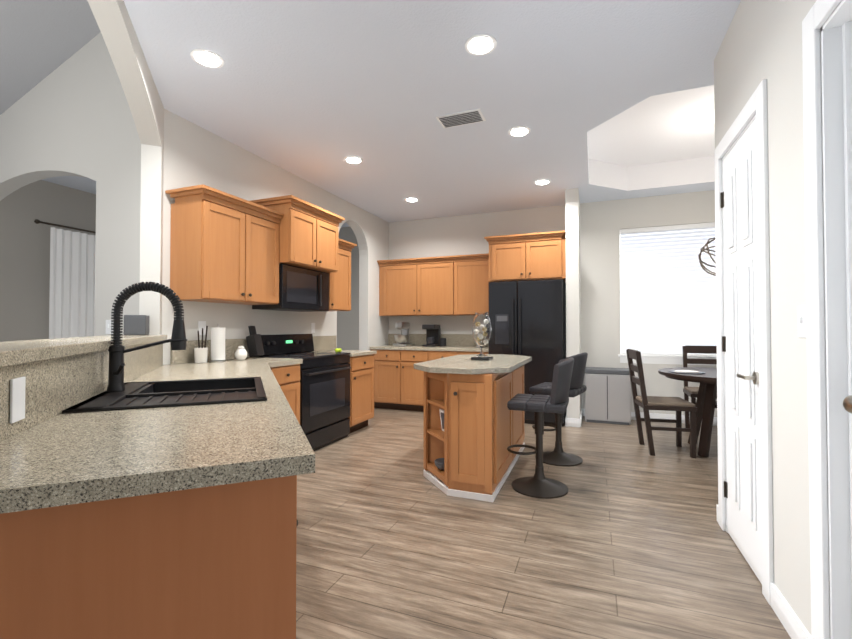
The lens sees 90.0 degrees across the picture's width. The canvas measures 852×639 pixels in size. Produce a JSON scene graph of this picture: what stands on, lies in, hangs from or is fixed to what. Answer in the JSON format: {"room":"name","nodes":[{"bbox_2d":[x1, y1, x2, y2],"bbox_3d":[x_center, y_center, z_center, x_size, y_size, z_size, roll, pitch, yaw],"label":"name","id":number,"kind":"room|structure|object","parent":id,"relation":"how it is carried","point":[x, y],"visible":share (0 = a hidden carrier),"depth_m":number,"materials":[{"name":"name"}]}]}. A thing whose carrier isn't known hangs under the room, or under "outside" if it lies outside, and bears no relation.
{"room":"kitchen","nodes":[
{"label":"kitchen","id":0,"kind":"room"},
{"bbox_2d":[10,377,25,423],"bbox_3d":[-1.101,0.216,1.149,0.006,0.116,0.072,0,-1,-23],"label":"electrical outlet plate","id":1,"kind":"object","parent":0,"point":[17,399],"visible":0.98,"depth_m":1.14,"materials":[{"name":"white plastic"}]},
{"bbox_2d":[0,180,95,341],"bbox_3d":[-3.954,-0.173,6.172,0.150,2.960,4.005,0,-1,22],"label":"wall","id":2,"kind":"structure","parent":0,"point":[24,271],"depth_m":4.78,"materials":[{"name":"grey paint"}]},
{"bbox_2d":[34,219,95,234],"bbox_3d":[-3.894,-1.069,5.809,0.048,0.050,2.365,0,-1,22],"label":"curtain rod","id":3,"kind":"object","parent":2,"relation":"attached to","point":[36,221],"depth_m":4.97,"materials":[{"name":"black metal"}]},
{"bbox_2d":[49,227,95,338],"bbox_3d":[-4.111,0.107,5.319,0.080,2.310,1.000,0,-1,22],"label":"curtain","id":4,"kind":"object","parent":3,"relation":"hanging from","point":[72,289],"depth_m":5.09,"materials":[{"name":"white fabric"}]},
{"bbox_2d":[0,0,100,114],"bbox_3d":[-3.491,-2.586,0.505,12.000,3.480,6.415,0,-1,22],"label":"ceiling","id":5,"kind":"structure","parent":0,"point":[40,40],"depth_m":3.51,"materials":[{"name":"paint"}]},
{"bbox_2d":[0,32,140,335],"bbox_3d":[-4.950,-0.922,4.505,6.330,4.400,0.150,0,-1,22],"label":"wall","id":6,"kind":"structure","parent":0,"point":[72,115],"depth_m":3.58,"materials":[{"name":"paint"}]},
{"bbox_2d":[106,320,112,333],"bbox_3d":[-2.566,0.060,3.459,0.115,0.116,0.012,0,-1,22],"label":"light switch","id":7,"kind":"object","parent":6,"relation":"attached to","point":[108,326],"visible":0.69,"depth_m":3.46,"materials":[{"name":"white plastic"}]},
{"bbox_2d":[87,0,163,334],"bbox_3d":[-1.418,-1.070,1.688,0.130,4.600,3.398,0,-1,-23],"label":"wall","id":8,"kind":"structure","parent":0,"point":[121,40],"depth_m":3.07,"materials":[{"name":"paint"}]},
{"bbox_2d":[162,109,388,364],"bbox_3d":[-1.349,-0.191,5.145,0.150,2.960,4.005,0,-1,22],"label":"wall","id":9,"kind":"structure","parent":0,"point":[194,154],"depth_m":4.07,"materials":[{"name":"paint"}]},
{"bbox_2d":[198,321,205,334],"bbox_3d":[-1.880,0.072,3.578,0.005,0.116,0.072,0,-1,22],"label":"outlet","id":10,"kind":"object","parent":9,"relation":"attached to","point":[201,324],"depth_m":3.57,"materials":[{"name":"white plastic"}]},
{"bbox_2d":[170,192,280,304],"bbox_3d":[-1.675,-0.542,3.639,0.347,0.790,0.836,0,-1,22],"label":"upper cabinet","id":11,"kind":"object","parent":9,"relation":"attached to","point":[225,247],"depth_m":3.37,"materials":[{"name":"brown wood"}]},
{"bbox_2d":[249,200,340,271],"bbox_3d":[-1.319,-0.797,4.383,0.467,0.545,0.800,0,-1,22],"label":"upper cabinet","id":12,"kind":"object","parent":9,"relation":"attached to","point":[309,239],"depth_m":4.16,"materials":[{"name":"brown wood"}]},
{"bbox_2d":[252,263,328,311],"bbox_3d":[-1.354,-0.306,4.388,0.392,0.425,0.760,0,-1,22],"label":"microwave","id":13,"kind":"object","parent":12,"relation":"attached to","point":[303,289],"visible":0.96,"depth_m":4.23,"materials":[{"name":"black metal"}]},
{"bbox_2d":[311,323,314,332],"bbox_3d":[-1.322,0.097,4.992,0.005,0.116,0.072,0,-1,22],"label":"outlet","id":14,"kind":"object","parent":9,"relation":"attached to","point":[312,324],"depth_m":4.99,"materials":[{"name":"white plastic"}]},
{"bbox_2d":[326,244,351,310],"bbox_3d":[-1.144,-0.484,4.986,0.347,0.761,0.460,0,-1,22],"label":"upper cabinet","id":15,"kind":"object","parent":9,"relation":"attached to","point":[339,282],"depth_m":4.96,"materials":[{"name":"brown wood"}]},
{"bbox_2d":[42,0,740,226],"bbox_3d":[-0.848,-1.797,1.877,9.100,0.300,9.766,0,-1,22],"label":"ceiling","id":16,"kind":"structure","parent":0,"point":[316,92],"depth_m":3.05,"materials":[{"name":"paint"}]},
{"bbox_2d":[190,48,223,67],"bbox_3d":[-1.365,-1.627,2.662,0.189,0.010,0.189,0,-1,-23],"label":"recessed light","id":17,"kind":"object","parent":16,"relation":"in","point":[204,57],"depth_m":2.65,"materials":[{"name":"white"}]},
{"bbox_2d":[344,156,362,163],"bbox_3d":[-0.727,-1.600,4.281,0.189,0.010,0.189,0,-1,-23],"label":"recessed light","id":18,"kind":"object","parent":16,"relation":"in","point":[350,159],"depth_m":4.27,"materials":[{"name":"white"}]},
{"bbox_2d":[404,197,418,201],"bbox_3d":[-0.189,-1.577,5.616,0.189,0.010,0.189,0,-1,-23],"label":"recessed light","id":19,"kind":"object","parent":16,"relation":"in","point":[411,199],"depth_m":5.60,"materials":[{"name":"white"}]},
{"bbox_2d":[436,108,485,127],"bbox_3d":[0.282,-1.612,3.431,0.360,0.016,0.200,0,-1,22],"label":"ceiling vent","id":20,"kind":"object","parent":16,"relation":"in","point":[462,118],"visible":1,"depth_m":3.41,"materials":[{"name":"white metal"}]},
{"bbox_2d":[465,34,496,55],"bbox_3d":[0.325,-1.630,2.533,0.189,0.010,0.189,0,-1,-23],"label":"recessed light","id":21,"kind":"object","parent":16,"relation":"in","point":[480,44],"depth_m":2.52,"materials":[{"name":"white"}]},
{"bbox_2d":[508,126,530,136],"bbox_3d":[0.801,-1.610,3.657,0.189,0.010,0.189,0,-1,-23],"label":"recessed light","id":22,"kind":"object","parent":16,"relation":"in","point":[518,131],"depth_m":3.64,"materials":[{"name":"white"}]},
{"bbox_2d":[534,179,550,184],"bbox_3d":[1.348,-1.588,4.935,0.189,0.010,0.189,0,-1,-23],"label":"recessed light","id":23,"kind":"object","parent":16,"relation":"in","point":[542,181],"depth_m":4.92,"materials":[{"name":"white"}]},
{"bbox_2d":[698,124,715,275],"bbox_3d":[2.865,-1.151,4.114,0.409,1.515,0.430,0,-1,22],"label":"chandelier","id":24,"kind":"object","parent":16,"relation":"hanging from","point":[703,249],"visible":0.25,"depth_m":4.19,"materials":[{"name":"brown metal"}]},
{"bbox_2d":[337,190,716,416],"bbox_3d":[1.000,-0.471,6.295,8.920,3.560,0.150,0,-1,22],"label":"wall","id":25,"kind":"structure","parent":0,"point":[602,223],"depth_m":5.75,"materials":[{"name":"paint"}]},
{"bbox_2d":[378,258,460,315],"bbox_3d":[-0.073,-0.457,6.448,1.265,0.796,0.347,0,-1,22],"label":"upper cabinet","id":26,"kind":"object","parent":25,"relation":"attached to","point":[456,285],"depth_m":6.28,"materials":[{"name":"brown wood"}]},
{"bbox_2d":[386,334,488,345],"bbox_3d":[0.223,0.311,6.494,1.772,0.178,0.020,0,-1,22],"label":"backsplash","id":27,"kind":"structure","parent":25,"relation":"attached to","point":[417,339],"depth_m":6.44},
{"bbox_2d":[457,254,488,315],"bbox_3d":[0.695,-0.462,6.145,0.629,0.796,0.347,0,-1,22],"label":"upper cabinet","id":28,"kind":"object","parent":25,"relation":"attached to","point":[472,273],"depth_m":5.98,"materials":[{"name":"brown wood"}]},
{"bbox_2d":[489,234,565,282],"bbox_3d":[1.388,-0.766,5.721,0.965,0.530,0.637,0,-1,22],"label":"upper cabinet","id":29,"kind":"object","parent":25,"relation":"attached to","point":[543,257],"depth_m":5.42,"materials":[{"name":"brown wood"}]},
{"bbox_2d":[565,414,569,425],"bbox_3d":[1.821,1.245,5.477,0.014,0.100,0.714,0,-1,22],"label":"baseboard","id":30,"kind":"structure","parent":25,"relation":"attached to","point":[566,419],"depth_m":5.16,"materials":[{"name":"white"}]},
{"bbox_2d":[579,408,582,426],"bbox_3d":[1.970,1.244,5.408,0.014,0.100,0.694,0,-1,22],"label":"baseboard","id":31,"kind":"structure","parent":25,"relation":"attached to","point":[580,420],"depth_m":5.29,"materials":[{"name":"white"}]},
{"bbox_2d":[583,408,716,425],"bbox_3d":[3.607,1.239,5.149,3.250,0.100,0.014,0,-1,22],"label":"baseboard","id":32,"kind":"structure","parent":25,"relation":"attached to","point":[652,415],"depth_m":5.39,"materials":[{"name":"white"}]},
{"bbox_2d":[618,229,716,365],"bbox_3d":[3.396,-0.318,5.307,1.840,1.760,0.145,0,-1,22],"label":"window","id":33,"kind":"structure","parent":25,"relation":"in","point":[661,359],"depth_m":5.44,"materials":[{"name":"white"}]},
{"bbox_2d":[620,222,716,355],"bbox_3d":[3.395,-0.372,5.305,1.770,1.643,0.055,0,-1,22],"label":"window blinds","id":34,"kind":"object","parent":33,"relation":"attached to","point":[650,329],"visible":0.62,"depth_m":5.43,"materials":[{"name":"white plastic"}]},
{"bbox_2d":[296,408,790,638],"bbox_3d":[-1.677,1.282,2.994,13.500,0.060,12.500,0,-1,22],"label":"floor","id":35,"kind":"structure","parent":0,"point":[626,536],"depth_m":2.30,"materials":[{"name":"wood"}]},
{"bbox_2d":[0,282,307,638],"bbox_3d":[-1.206,0.537,1.971,2.310,1.395,2.539,0,-1,22],"label":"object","id":36,"kind":"structure","parent":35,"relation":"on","point":[145,493],"depth_m":1.20,"materials":[{"name":"beige stone"}]},
{"bbox_2d":[124,315,149,334],"bbox_3d":[-2.044,0.040,3.012,0.130,0.140,0.130,0,-1,-23],"label":"switch plate","id":37,"kind":"object","parent":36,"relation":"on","point":[136,324],"visible":1,"depth_m":2.96,"materials":[{"name":"grey plastic"}]},
{"bbox_2d":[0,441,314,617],"bbox_3d":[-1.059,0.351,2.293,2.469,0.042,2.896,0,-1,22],"label":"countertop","id":38,"kind":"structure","parent":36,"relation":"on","point":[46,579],"depth_m":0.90,"materials":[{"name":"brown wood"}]},
{"bbox_2d":[194,326,207,362],"bbox_3d":[-1.819,0.199,3.444,0.100,0.298,0.100,0,-1,22],"label":"utensil crock","id":39,"kind":"object","parent":38,"relation":"on","point":[200,354],"visible":0.96,"depth_m":3.42,"materials":[{"name":"white ceramic"}]},
{"bbox_2d":[209,324,226,361],"bbox_3d":[-1.739,0.194,3.564,0.130,0.314,0.130,0,-1,22],"label":"paper towel","id":40,"kind":"object","parent":38,"relation":"on","point":[217,344],"visible":1,"depth_m":3.52,"materials":[{"name":"white paper"}]},
{"bbox_2d":[235,346,246,359],"bbox_3d":[-1.614,0.290,3.717,0.104,0.125,0.104,0,-1,22],"label":"ginger jar","id":41,"kind":"object","parent":38,"relation":"on","point":[241,353],"visible":1,"depth_m":3.68,"materials":[{"name":"white ceramic"}]},
{"bbox_2d":[246,326,263,357],"bbox_3d":[-1.591,0.205,3.967,0.143,0.294,0.090,0,-1,22],"label":"knife block","id":42,"kind":"object","parent":38,"relation":"on","point":[254,343],"visible":1,"depth_m":3.94,"materials":[{"name":"black wood"}]},
{"bbox_2d":[40,482,297,638],"bbox_3d":[-0.630,0.784,0.917,0.512,0.866,0.552,0,-1,22],"label":"base cabinet","id":43,"kind":"object","parent":35,"relation":"on","point":[236,580],"depth_m":0.96,"materials":[{"name":"brown wood"}]},
{"bbox_2d":[258,334,350,450],"bbox_3d":[-1.226,0.714,4.368,0.617,1.123,0.840,0,-1,22],"label":"stove","id":44,"kind":"object","parent":35,"relation":"on","point":[324,398],"visible":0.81,"depth_m":4.26,"materials":[{"name":"black metal"}]},
{"bbox_2d":[313,336,376,433],"bbox_3d":[-0.972,0.742,5.032,0.616,1.090,0.568,0,-1,22],"label":"base cabinet","id":45,"kind":"object","parent":35,"relation":"on","point":[361,362],"visible":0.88,"depth_m":4.95,"materials":[{"name":"brown wood"}]},
{"bbox_2d":[370,350,433,411],"bbox_3d":[-0.252,0.875,6.351,0.986,0.870,0.617,0,-1,22],"label":"base cabinet","id":46,"kind":"object","parent":35,"relation":"on","point":[398,381],"depth_m":6.08,"materials":[{"name":"brown wood"}]},
{"bbox_2d":[370,346,488,349],"bbox_3d":[0.111,0.417,6.210,1.772,0.040,0.627,0,-1,22],"label":"countertop","id":47,"kind":"structure","parent":46,"relation":"on","point":[373,347],"depth_m":6.00,"materials":[{"name":"beige stone"}]},
{"bbox_2d":[393,321,412,345],"bbox_3d":[-0.351,0.215,6.456,0.220,0.368,0.330,0,-1,22],"label":"stand mixer","id":48,"kind":"object","parent":47,"relation":"on","point":[401,340],"visible":1,"depth_m":6.34,"materials":[{"name":"silver metal"}]},
{"bbox_2d":[422,324,445,346],"bbox_3d":[0.142,0.235,6.296,0.335,0.322,0.275,0,-1,22],"label":"coffee maker","id":49,"kind":"object","parent":47,"relation":"on","point":[433,336],"visible":1,"depth_m":6.25,"materials":[{"name":"black plastic"}]},
{"bbox_2d":[434,350,488,359],"bbox_3d":[0.511,0.870,6.050,0.916,0.870,0.617,0,-1,22],"label":"base cabinet","id":50,"kind":"object","parent":35,"relation":"on","point":[438,354],"depth_m":5.78,"materials":[{"name":"brown wood"}]},
{"bbox_2d":[421,366,524,501],"bbox_3d":[0.420,0.829,3.690,0.655,0.870,1.480,0,-1,22],"label":"kitchen island","id":51,"kind":"object","parent":35,"relation":"on","point":[484,428],"depth_m":3.02,"materials":[{"name":"brown wood"}]},
{"bbox_2d":[435,409,443,469],"bbox_3d":[0.142,0.924,3.273,0.154,0.443,0.154,0,-1,22],"label":"decor","id":52,"kind":"object","parent":51,"relation":"in","point":[439,463],"visible":0.5,"depth_m":3.30,"materials":[{"name":"white"}]},
{"bbox_2d":[414,354,531,377],"bbox_3d":[0.464,0.373,3.729,0.754,0.040,1.590,0,-1,22],"label":"island countertop","id":53,"kind":"structure","parent":51,"relation":"on","point":[501,365],"depth_m":3.27,"materials":[{"name":"beige stone"}]},
{"bbox_2d":[471,312,492,359],"bbox_3d":[0.490,0.145,3.738,0.180,0.413,0.180,0,-1,22],"label":"centerpiece","id":54,"kind":"object","parent":53,"relation":"on","point":[481,329],"visible":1,"depth_m":3.68,"materials":[{"name":"clear glass"}]},
{"bbox_2d":[489,279,566,426],"bbox_3d":[1.349,0.410,5.605,0.915,1.775,0.808,0,-1,22],"label":"fridge","id":55,"kind":"object","parent":35,"relation":"on","point":[527,318],"visible":0.69,"depth_m":5.26,"materials":[{"name":"black painted metal"},{"name":"plastic"}]},
{"bbox_2d":[507,358,573,498],"bbox_3d":[0.852,0.768,3.187,0.490,0.975,0.470,0,-1,22],"label":"stool","id":56,"kind":"object","parent":35,"relation":"on","point":[538,484],"visible":1,"depth_m":3.07,"materials":[{"name":"black leather"}]},
{"bbox_2d":[529,352,587,465],"bbox_3d":[1.208,0.780,3.865,0.491,0.975,0.509,0,-1,22],"label":"stool","id":57,"kind":"object","parent":35,"relation":"on","point":[558,456],"visible":0.75,"depth_m":3.76,"materials":[{"name":"black leather"}]},
{"bbox_2d":[585,367,630,424],"bbox_3d":[2.316,0.962,5.451,0.538,0.665,0.352,0,-1,22],"label":"storage cabinet","id":58,"kind":"object","parent":35,"relation":"on","point":[608,396],"visible":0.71,"depth_m":5.30,"materials":[{"name":"white wood"}]},
{"bbox_2d":[626,349,696,457],"bbox_3d":[2.278,0.789,4.156,0.510,0.985,0.440,0,-1,14],"label":"chair","id":59,"kind":"object","parent":35,"relation":"on","point":[646,403],"visible":0.96,"depth_m":4.01,"materials":[{"name":"brown wood"}]},
{"bbox_2d":[658,367,716,457],"bbox_3d":[2.865,0.894,4.079,1.120,0.765,1.120,0,-1,22],"label":"dining table","id":60,"kind":"object","parent":35,"relation":"on","point":[706,404],"visible":0.38,"depth_m":3.97,"materials":[{"name":"brown wood"}]},
{"bbox_2d":[669,370,704,373],"bbox_3d":[2.506,0.502,4.094,0.298,0.015,0.298,0,-1,-23],"label":"plate","id":61,"kind":"object","parent":60,"relation":"on","point":[685,371],"depth_m":4.04,"materials":[{"name":"grey ceramic"}]},
{"bbox_2d":[682,346,716,427],"bbox_3d":[3.209,0.800,4.842,0.440,0.985,0.510,0,-1,22],"label":"chair","id":62,"kind":"object","parent":35,"relation":"on","point":[692,392],"visible":0.21,"depth_m":5.04,"materials":[{"name":"brown wood"}]},
{"bbox_2d":[565,188,580,418],"bbox_3d":[1.900,-0.185,5.478,0.150,2.960,0.700,0,-1,22],"label":"wall column","id":63,"kind":"structure","parent":0,"point":[573,283],"depth_m":5.16,"materials":[{"name":"paint"}]},
{"bbox_2d":[714,0,841,634],"bbox_3d":[0.748,-0.283,-0.248,0.150,2.960,6.200,0,-1,22],"label":"wall","id":64,"kind":"structure","parent":0,"point":[762,40],"depth_m":1.71,"materials":[{"name":"paint"}]},
{"bbox_2d":[714,79,773,604],"bbox_3d":[1.689,0.094,2.207,0.206,2.290,0.810,0,-1,22],"label":"door","id":65,"kind":"structure","parent":64,"relation":"attached to","point":[744,427],"depth_m":2.12,"materials":[{"name":"white wood"}]},
{"bbox_2d":[770,582,810,638],"bbox_3d":[1.420,1.180,1.655,0.014,0.100,0.380,0,-1,22],"label":"baseboard","id":66,"kind":"structure","parent":64,"relation":"attached to","point":[791,622],"depth_m":1.68,"materials":[{"name":"white wood"}]},
{"bbox_2d":[798,305,806,337],"bbox_3d":[1.374,0.008,1.559,0.012,0.116,0.072,0,-1,22],"label":"switch plate","id":67,"kind":"object","parent":64,"relation":"attached to","point":[802,326],"visible":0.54,"depth_m":1.55,"materials":[{"name":"white plastic"}]},
{"bbox_2d":[802,0,851,638],"bbox_3d":[1.242,0.074,1.024,0.168,2.290,0.960,0,-1,22],"label":"door frame","id":68,"kind":"structure","parent":64,"relation":"attached to","point":[830,65],"depth_m":1.40,"materials":[{"name":"white wood"}]}
]}

